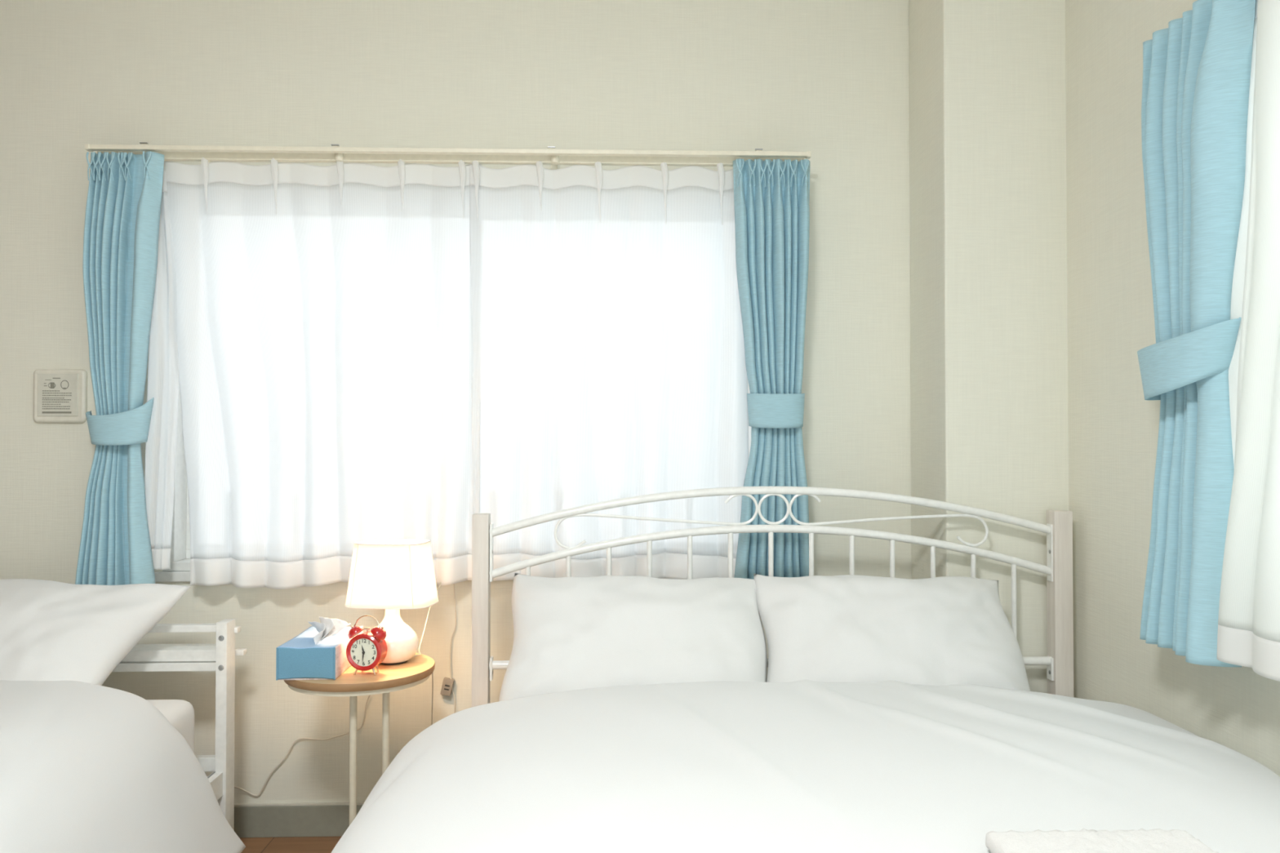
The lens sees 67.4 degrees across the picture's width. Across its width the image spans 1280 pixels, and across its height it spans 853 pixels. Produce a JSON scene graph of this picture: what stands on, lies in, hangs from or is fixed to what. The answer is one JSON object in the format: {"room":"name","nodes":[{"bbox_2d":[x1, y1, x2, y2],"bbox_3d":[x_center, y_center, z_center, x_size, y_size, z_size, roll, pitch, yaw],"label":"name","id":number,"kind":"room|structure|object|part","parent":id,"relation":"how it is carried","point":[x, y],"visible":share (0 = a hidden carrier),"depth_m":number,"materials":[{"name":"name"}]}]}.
{"room":"bedroom","nodes":[
{"label":"bedroom","id":0,"kind":"room"},
{"bbox_2d":[239,836,341,852],"bbox_3d":[-0.522,1.128,0.670,3.603,0.100,4.210,0,-1,-2],"label":"floor","id":1,"kind":"structure","parent":0,"point":[292,844],"depth_m":2.54,"materials":[{"name":"brown wood"}]},
{"bbox_2d":[111,618,246,831],"bbox_3d":[-1.476,0.777,1.395,1.022,0.625,2.070,0,-1,-2],"label":"bed","id":2,"kind":"object","parent":1,"relation":"on","point":[219,657],"visible":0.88,"depth_m":2.36,"materials":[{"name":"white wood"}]},
{"bbox_3d":[-1.516,0.592,2.357,0.964,0.020,0.024,0,-1,-2],"label":"shelf rail","id":3,"kind":"part","parent":2,"relation":"part of","materials":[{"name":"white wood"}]},
{"bbox_3d":[-1.517,0.566,2.393,0.964,0.028,0.079,0,-1,-2],"label":"shelf rail","id":4,"kind":"part","parent":2,"relation":"part of","materials":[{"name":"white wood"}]},
{"bbox_2d":[146,699,194,753],"bbox_3d":[-1.498,0.736,1.367,0.930,0.200,1.875,0,-1,-2],"label":"mattress","id":5,"kind":"object","parent":2,"relation":"on","point":[180,713],"visible":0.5,"depth_m":2.25,"materials":[{"name":"fabric"}]},
{"bbox_2d":[0,578,191,685],"bbox_3d":[-1.438,0.514,2.201,0.673,0.318,0.314,0,-1,1],"label":"pillow","id":6,"kind":"object","parent":5,"relation":"on","point":[50,630],"visible":0.73,"depth_m":2.19,"materials":[{"name":"white fabric"}]},
{"bbox_2d":[0,680,245,852],"bbox_3d":[-1.479,0.747,1.266,1.253,0.450,1.795,0,-1,-2],"label":"duvet","id":7,"kind":"object","parent":5,"relation":"on","point":[85,767],"visible":0.99,"depth_m":1.88,"materials":[{"name":"white fabric"}]},
{"bbox_3d":[-1.516,0.498,2.358,0.964,0.017,0.024,0,-1,-2],"label":"rail","id":8,"kind":"part","parent":2,"relation":"part of","materials":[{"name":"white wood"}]},
{"bbox_3d":[-1.516,0.830,2.353,0.964,0.034,0.024,0,-1,-2],"label":"cross rail","id":9,"kind":"part","parent":2,"relation":"part of","materials":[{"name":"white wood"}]},
{"bbox_3d":[-0.998,0.856,1.377,0.024,0.057,1.945,0,-1,-2],"label":"rail","id":10,"kind":"part","parent":2,"relation":"part of","materials":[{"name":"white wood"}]},
{"bbox_3d":[-1.025,0.793,2.370,0.028,0.625,0.055,0,-1,-2],"label":"post","id":11,"kind":"part","parent":2,"relation":"part of","materials":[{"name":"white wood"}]},
{"bbox_2d":[284,653,435,825],"bbox_3d":[-0.679,0.836,2.288,0.377,0.535,0.372,0,-1,-2],"label":"side table","id":12,"kind":"object","parent":1,"relation":"on","point":[418,669],"visible":0.63,"depth_m":2.19,"materials":[{"name":"brown wood"}]},
{"bbox_2d":[275,626,363,680],"bbox_3d":[-0.749,0.531,2.265,0.134,0.074,0.252,0,-1,-2],"label":"tissue box","id":13,"kind":"object","parent":12,"relation":"on","point":[299,658],"visible":0.83,"depth_m":2.14,"materials":[{"name":"blue cardboard"}]},
{"bbox_3d":[-0.746,0.529,2.142,0.127,0.071,0.005,0,-1,-2],"label":"panel","id":14,"kind":"part","parent":13,"relation":"part of","materials":[{"name":"blue cardboard"}]},
{"bbox_3d":[-0.750,0.566,2.265,0.123,0.004,0.241,0,-1,-2],"label":"board","id":15,"kind":"part","parent":13,"relation":"part of","materials":[{"name":"white cardboard"}]},
{"bbox_3d":[-0.750,0.497,2.266,0.127,0.007,0.245,0,-1,-2],"label":"panel","id":16,"kind":"part","parent":13,"relation":"part of","materials":[{"name":"white cardboard"}]},
{"bbox_2d":[307,616,350,644],"bbox_3d":[-0.730,0.472,2.241,0.091,0.058,0.130,0,-1,-11],"label":"tissue","id":17,"kind":"object","parent":13,"relation":"on","point":[328,627],"visible":1,"depth_m":2.21,"materials":[{"name":"paper"}]},
{"bbox_3d":[-0.685,0.532,2.268,0.005,0.072,0.245,0,-1,-2],"label":"panel","id":18,"kind":"part","parent":13,"relation":"part of","materials":[{"name":"white cardboard"}]},
{"bbox_3d":[-0.657,0.841,2.196,0.016,0.498,0.016,0,-1,-2],"label":"leg","id":19,"kind":"part","parent":12,"relation":"part of","materials":[{"name":"beige metal"}]},
{"bbox_2d":[346,615,386,675],"bbox_3d":[-0.626,0.501,2.205,0.090,0.135,0.049,0,-1,7],"label":"alarm clock","id":20,"kind":"object","parent":12,"relation":"on","point":[366,651],"visible":1,"depth_m":2.19,"materials":[{"name":"red metal"}]},
{"bbox_3d":[-0.626,0.447,2.205,0.066,0.028,0.003,0,-1,7],"label":"handle","id":21,"kind":"part","parent":20,"relation":"part of","materials":[{"name":"metal"}]},
{"bbox_3d":[-0.588,0.842,2.219,0.016,0.498,0.016,0,-1,-2],"label":"leg","id":22,"kind":"part","parent":12,"relation":"part of","materials":[{"name":"beige metal"}]},
{"bbox_2d":[344,538,441,665],"bbox_3d":[-0.588,0.426,2.431,0.215,0.291,0.371,0,-1,7],"label":"table lamp","id":23,"kind":"object","parent":12,"relation":"on","point":[393,575],"visible":0.87,"depth_m":2.27,"materials":[{"name":"white fabric"}]},
{"bbox_3d":[-0.599,0.354,2.326,0.208,0.148,0.153,0,-1,7],"label":"lamp shade","id":24,"kind":"part","parent":23,"relation":"part of","materials":[{"name":"white fabric"}]},
{"bbox_3d":[-0.599,0.427,2.325,0.210,0.003,0.155,0,-1,7],"label":"shade trim","id":25,"kind":"part","parent":23,"relation":"part of","materials":[{"name":"fabric"}]},
{"bbox_3d":[-0.599,0.280,2.327,0.172,0.003,0.127,0,-1,7],"label":"shade trim","id":26,"kind":"part","parent":23,"relation":"part of","materials":[{"name":"fabric"}]},
{"bbox_3d":[-0.538,0.452,2.480,0.023,0.235,0.258,0,-1,10],"label":"cord","id":27,"kind":"part","parent":23,"relation":"part of","materials":[{"name":"white plastic"}]},
{"bbox_2d":[431,673,433,724],"bbox_3d":[-0.550,0.831,2.508,0.019,0.485,0.180,0,-1,-18],"label":"hanging cable","id":28,"kind":"object","parent":12,"relation":"hanging from","point":[432,673],"visible":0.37,"depth_m":2.48,"materials":[{"name":"beige plastic"}]},
{"bbox_2d":[471,486,1073,707],"bbox_3d":[0.360,0.609,1.331,1.455,0.960,2.025,0,-1,-2],"label":"headboard","id":29,"kind":"object","parent":1,"relation":"on","point":[1059,661],"visible":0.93,"depth_m":2.32,"materials":[{"name":"white metal"}]},
{"bbox_3d":[-0.380,0.657,2.296,0.039,0.895,0.045,0,-1,-2],"label":"post","id":30,"kind":"part","parent":29,"relation":"part of","materials":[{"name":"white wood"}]},
{"bbox_3d":[0.328,0.205,2.326,1.380,0.122,0.019,0,-1,-2],"label":"rail","id":31,"kind":"part","parent":29,"relation":"part of","materials":[{"name":"white metal"}]},
{"bbox_3d":[0.327,0.302,2.325,1.379,0.129,0.019,0,-1,-2],"label":"arched rail","id":32,"kind":"part","parent":29,"relation":"part of","materials":[{"name":"white metal"}]},
{"bbox_3d":[0.326,0.572,2.320,1.373,0.021,0.020,0,-1,-2],"label":"rail","id":33,"kind":"part","parent":29,"relation":"part of","materials":[{"name":"white metal"}]},
{"bbox_3d":[1.026,0.655,2.343,0.046,0.899,0.045,0,-1,-2],"label":"post","id":34,"kind":"part","parent":29,"relation":"part of","materials":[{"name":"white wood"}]},
{"bbox_3d":[0.352,0.715,1.330,1.430,0.157,1.918,0,-1,-2],"label":"mattress","id":35,"kind":"object","parent":29,"relation":"on","visible":0},
{"bbox_2d":[498,573,767,701],"bbox_3d":[-0.005,0.489,2.112,0.582,0.293,0.307,0,-1,0],"label":"pillow","id":36,"kind":"object","parent":35,"relation":"on","point":[571,633],"visible":0.7,"depth_m":2.07,"materials":[{"name":"white fabric"}]},
{"bbox_2d":[331,679,1279,852],"bbox_3d":[0.238,0.747,1.135,1.712,0.524,1.660,0,-1,-2],"label":"duvet","id":37,"kind":"object","parent":35,"relation":"on","point":[806,766],"visible":1,"depth_m":1.41,"materials":[{"name":"white fabric"}]},
{"bbox_2d":[985,828,1218,852],"bbox_3d":[0.527,0.482,0.980,0.240,0.028,0.300,0,-1,-2],"label":"folded towel","id":38,"kind":"object","parent":37,"relation":"on","point":[1157,840],"visible":1,"depth_m":1.09,"materials":[{"name":"white fabric"}]},
{"bbox_2d":[753,573,1031,691],"bbox_3d":[0.557,0.489,2.122,0.584,0.292,0.306,0,-1,0],"label":"pillow","id":39,"kind":"object","parent":35,"relation":"on","point":[944,630],"visible":0.7,"depth_m":2.08,"materials":[{"name":"white fabric"}]},
{"bbox_2d":[0,0,1068,803],"bbox_3d":[-0.584,-0.092,2.574,3.603,2.440,0.440,0,-1,-2],"label":"wall","id":40,"kind":"structure","parent":0,"point":[935,361],"depth_m":2.62,"materials":[{"name":"beige paint"}]},
{"bbox_2d":[33,368,87,422],"bbox_3d":[-1.567,-0.083,2.593,0.138,0.144,0.019,0,-1,-2],"label":"wall panel","id":41,"kind":"object","parent":40,"relation":"attached to","point":[60,395],"visible":1,"depth_m":2.58,"materials":[{"name":"plastic"}]},
{"bbox_2d":[42,377,71,413],"bbox_3d":[-1.569,-0.083,2.584,0.077,0.096,0.002,0,-1,-2],"label":"print","id":42,"kind":"object","parent":41,"relation":"attached to","point":[56,392],"depth_m":2.58,"materials":[{"name":"grey paper"}]},
{"bbox_2d":[234,801,364,837],"bbox_3d":[-0.741,1.065,2.605,2.992,0.088,0.014,0,-1,-2],"label":"baseboard","id":43,"kind":"structure","parent":40,"relation":"attached to","point":[297,819],"depth_m":2.59,"materials":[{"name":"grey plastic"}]},
{"bbox_2d":[234,694,370,796],"bbox_3d":[-0.918,0.845,2.578,0.410,0.306,0.044,0,-1,-2],"label":"cable","id":44,"kind":"object","parent":40,"relation":"attached to","point":[362,726],"visible":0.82,"depth_m":2.60,"materials":[{"name":"beige plastic"}]},
{"bbox_2d":[154,571,666,582],"bbox_3d":[-0.478,0.407,2.624,1.695,0.026,0.018,0,-1,-2],"label":"trim","id":45,"kind":"structure","parent":40,"relation":"attached to","point":[160,576],"depth_m":2.59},
{"bbox_2d":[84,142,811,169],"bbox_3d":[-0.495,-0.723,2.583,1.898,0.040,0.127,0,-1,-2],"label":"rail","id":46,"kind":"object","parent":40,"relation":"attached to","point":[552,157],"visible":0.82,"depth_m":2.55,"materials":[{"name":"beige plastic"}]},
{"bbox_2d":[75,151,164,585],"bbox_3d":[-1.356,-0.146,2.487,0.210,1.139,0.069,0,-1,-2],"label":"curtain","id":47,"kind":"object","parent":46,"relation":"hanging from","point":[124,199],"visible":0.99,"depth_m":2.49,"materials":[{"name":"blue fabric"}]},
{"bbox_2d":[144,170,179,569],"bbox_3d":[-1.264,-0.151,2.531,0.092,1.059,0.019,0,-1,-2],"label":"sheer curtain","id":48,"kind":"object","parent":46,"relation":"hanging from","point":[163,371],"visible":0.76,"depth_m":2.53,"materials":[{"name":"white fabric"}]},
{"bbox_2d":[163,157,481,589],"bbox_3d":[-0.852,-0.142,2.544,0.854,1.141,0.048,0,-1,-2],"label":"sheer curtain","id":49,"kind":"object","parent":46,"relation":"hanging from","point":[324,315],"visible":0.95,"depth_m":2.55,"materials":[{"name":"white fabric"}]},
{"bbox_3d":[-0.798,-0.715,2.549,0.024,0.022,0.024,0,-1,-2],"label":"knob","id":50,"kind":"part","parent":46,"relation":"part of","materials":[{"name":"beige plastic"}]},
{"bbox_3d":[-0.493,-0.726,2.532,1.886,0.012,0.020,0,-1,-2],"label":"rail","id":51,"kind":"part","parent":46,"relation":"part of","materials":[{"name":"beige plastic"}]},
{"bbox_3d":[-0.494,-0.718,2.575,1.878,0.021,0.022,0,-1,-2],"label":"rail","id":52,"kind":"part","parent":46,"relation":"part of","materials":[{"name":"beige plastic"}]},
{"bbox_3d":[-0.227,-0.715,2.568,0.024,0.022,0.024,0,-1,-2],"label":"knob","id":53,"kind":"part","parent":46,"relation":"part of","materials":[{"name":"beige plastic"}]},
{"bbox_2d":[469,160,748,581],"bbox_3d":[-0.082,-0.143,2.566,0.754,1.132,0.045,0,-1,-2],"label":"sheer curtain","id":54,"kind":"object","parent":46,"relation":"hanging from","point":[608,343],"visible":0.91,"depth_m":2.57,"materials":[{"name":"white fabric"}]},
{"bbox_2d":[733,158,809,578],"bbox_3d":[0.354,-0.140,2.549,0.210,1.146,0.060,0,-1,-2],"label":"curtain","id":55,"kind":"object","parent":46,"relation":"hanging from","point":[771,199],"visible":0.94,"depth_m":2.54,"materials":[{"name":"blue fabric"}]},
{"bbox_2d":[440,583,456,713],"bbox_3d":[-0.521,0.705,2.608,0.040,0.620,0.022,0,-1,-2],"label":"power cable","id":56,"kind":"object","parent":40,"relation":"attached to","point":[446,689],"visible":0.74,"depth_m":2.60,"materials":[{"name":"grey plastic"}]},
{"bbox_2d":[440,677,453,696],"bbox_3d":[-0.524,0.707,2.609,0.035,0.048,0.020,0,-1,-2],"label":"electrical outlet","id":57,"kind":"object","parent":56,"relation":"attached to","point":[446,689],"depth_m":2.60,"materials":[{"name":"grey plastic"}]},
{"bbox_3d":[-0.512,0.705,2.613,0.022,0.620,0.010,0,-1,-2],"label":"cord","id":58,"kind":"part","parent":56,"relation":"part of","materials":[{"name":"beige plastic"}]},
{"bbox_2d":[162,381,751,571],"bbox_3d":[-0.481,-0.128,2.718,1.635,1.046,0.158,0,-1,-2],"label":"window","id":59,"kind":"structure","parent":40,"relation":"in","point":[180,535],"depth_m":2.64,"materials":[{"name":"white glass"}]},
{"bbox_3d":[-0.860,-0.122,2.713,0.817,0.984,0.026,0,-1,-2],"label":"sash","id":60,"kind":"part","parent":59,"relation":"part of","materials":[{"name":"white metal"}]},
{"bbox_2d":[1065,0,1279,776],"bbox_3d":[1.202,-0.120,0.822,0.150,2.440,4.060,0,-1,-2],"label":"wall","id":61,"kind":"structure","parent":0,"point":[1113,430],"depth_m":2.19,"materials":[{"name":"beige paint"}]},
{"bbox_3d":[1.091,-0.782,0.924,0.064,0.040,1.962,0,-1,-2],"label":"rail","id":62,"kind":"object","parent":61,"relation":"attached to","visible":0},
{"bbox_2d":[1137,0,1255,666],"bbox_3d":[1.000,-0.178,1.771,0.074,1.190,0.324,0,-1,-2],"label":"curtain","id":63,"kind":"object","parent":62,"relation":"hanging from","point":[1197,68],"visible":1,"depth_m":1.72,"materials":[{"name":"blue fabric"}]},
{"bbox_2d":[1228,0,1257,466],"bbox_3d":[1.041,-0.213,1.611,0.024,1.108,0.285,0,-1,-2],"label":"sheer curtain","id":64,"kind":"object","parent":62,"relation":"hanging from","point":[1237,286],"visible":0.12,"depth_m":1.66,"materials":[{"name":"white fabric"}]},
{"bbox_2d":[1217,0,1279,681],"bbox_3d":[0.994,-0.207,1.166,0.034,1.185,0.960,0,-1,-2],"label":"sheer curtain","id":65,"kind":"object","parent":62,"relation":"hanging from","point":[1248,635],"visible":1,"depth_m":1.52,"materials":[{"name":"white fabric"}]}
]}

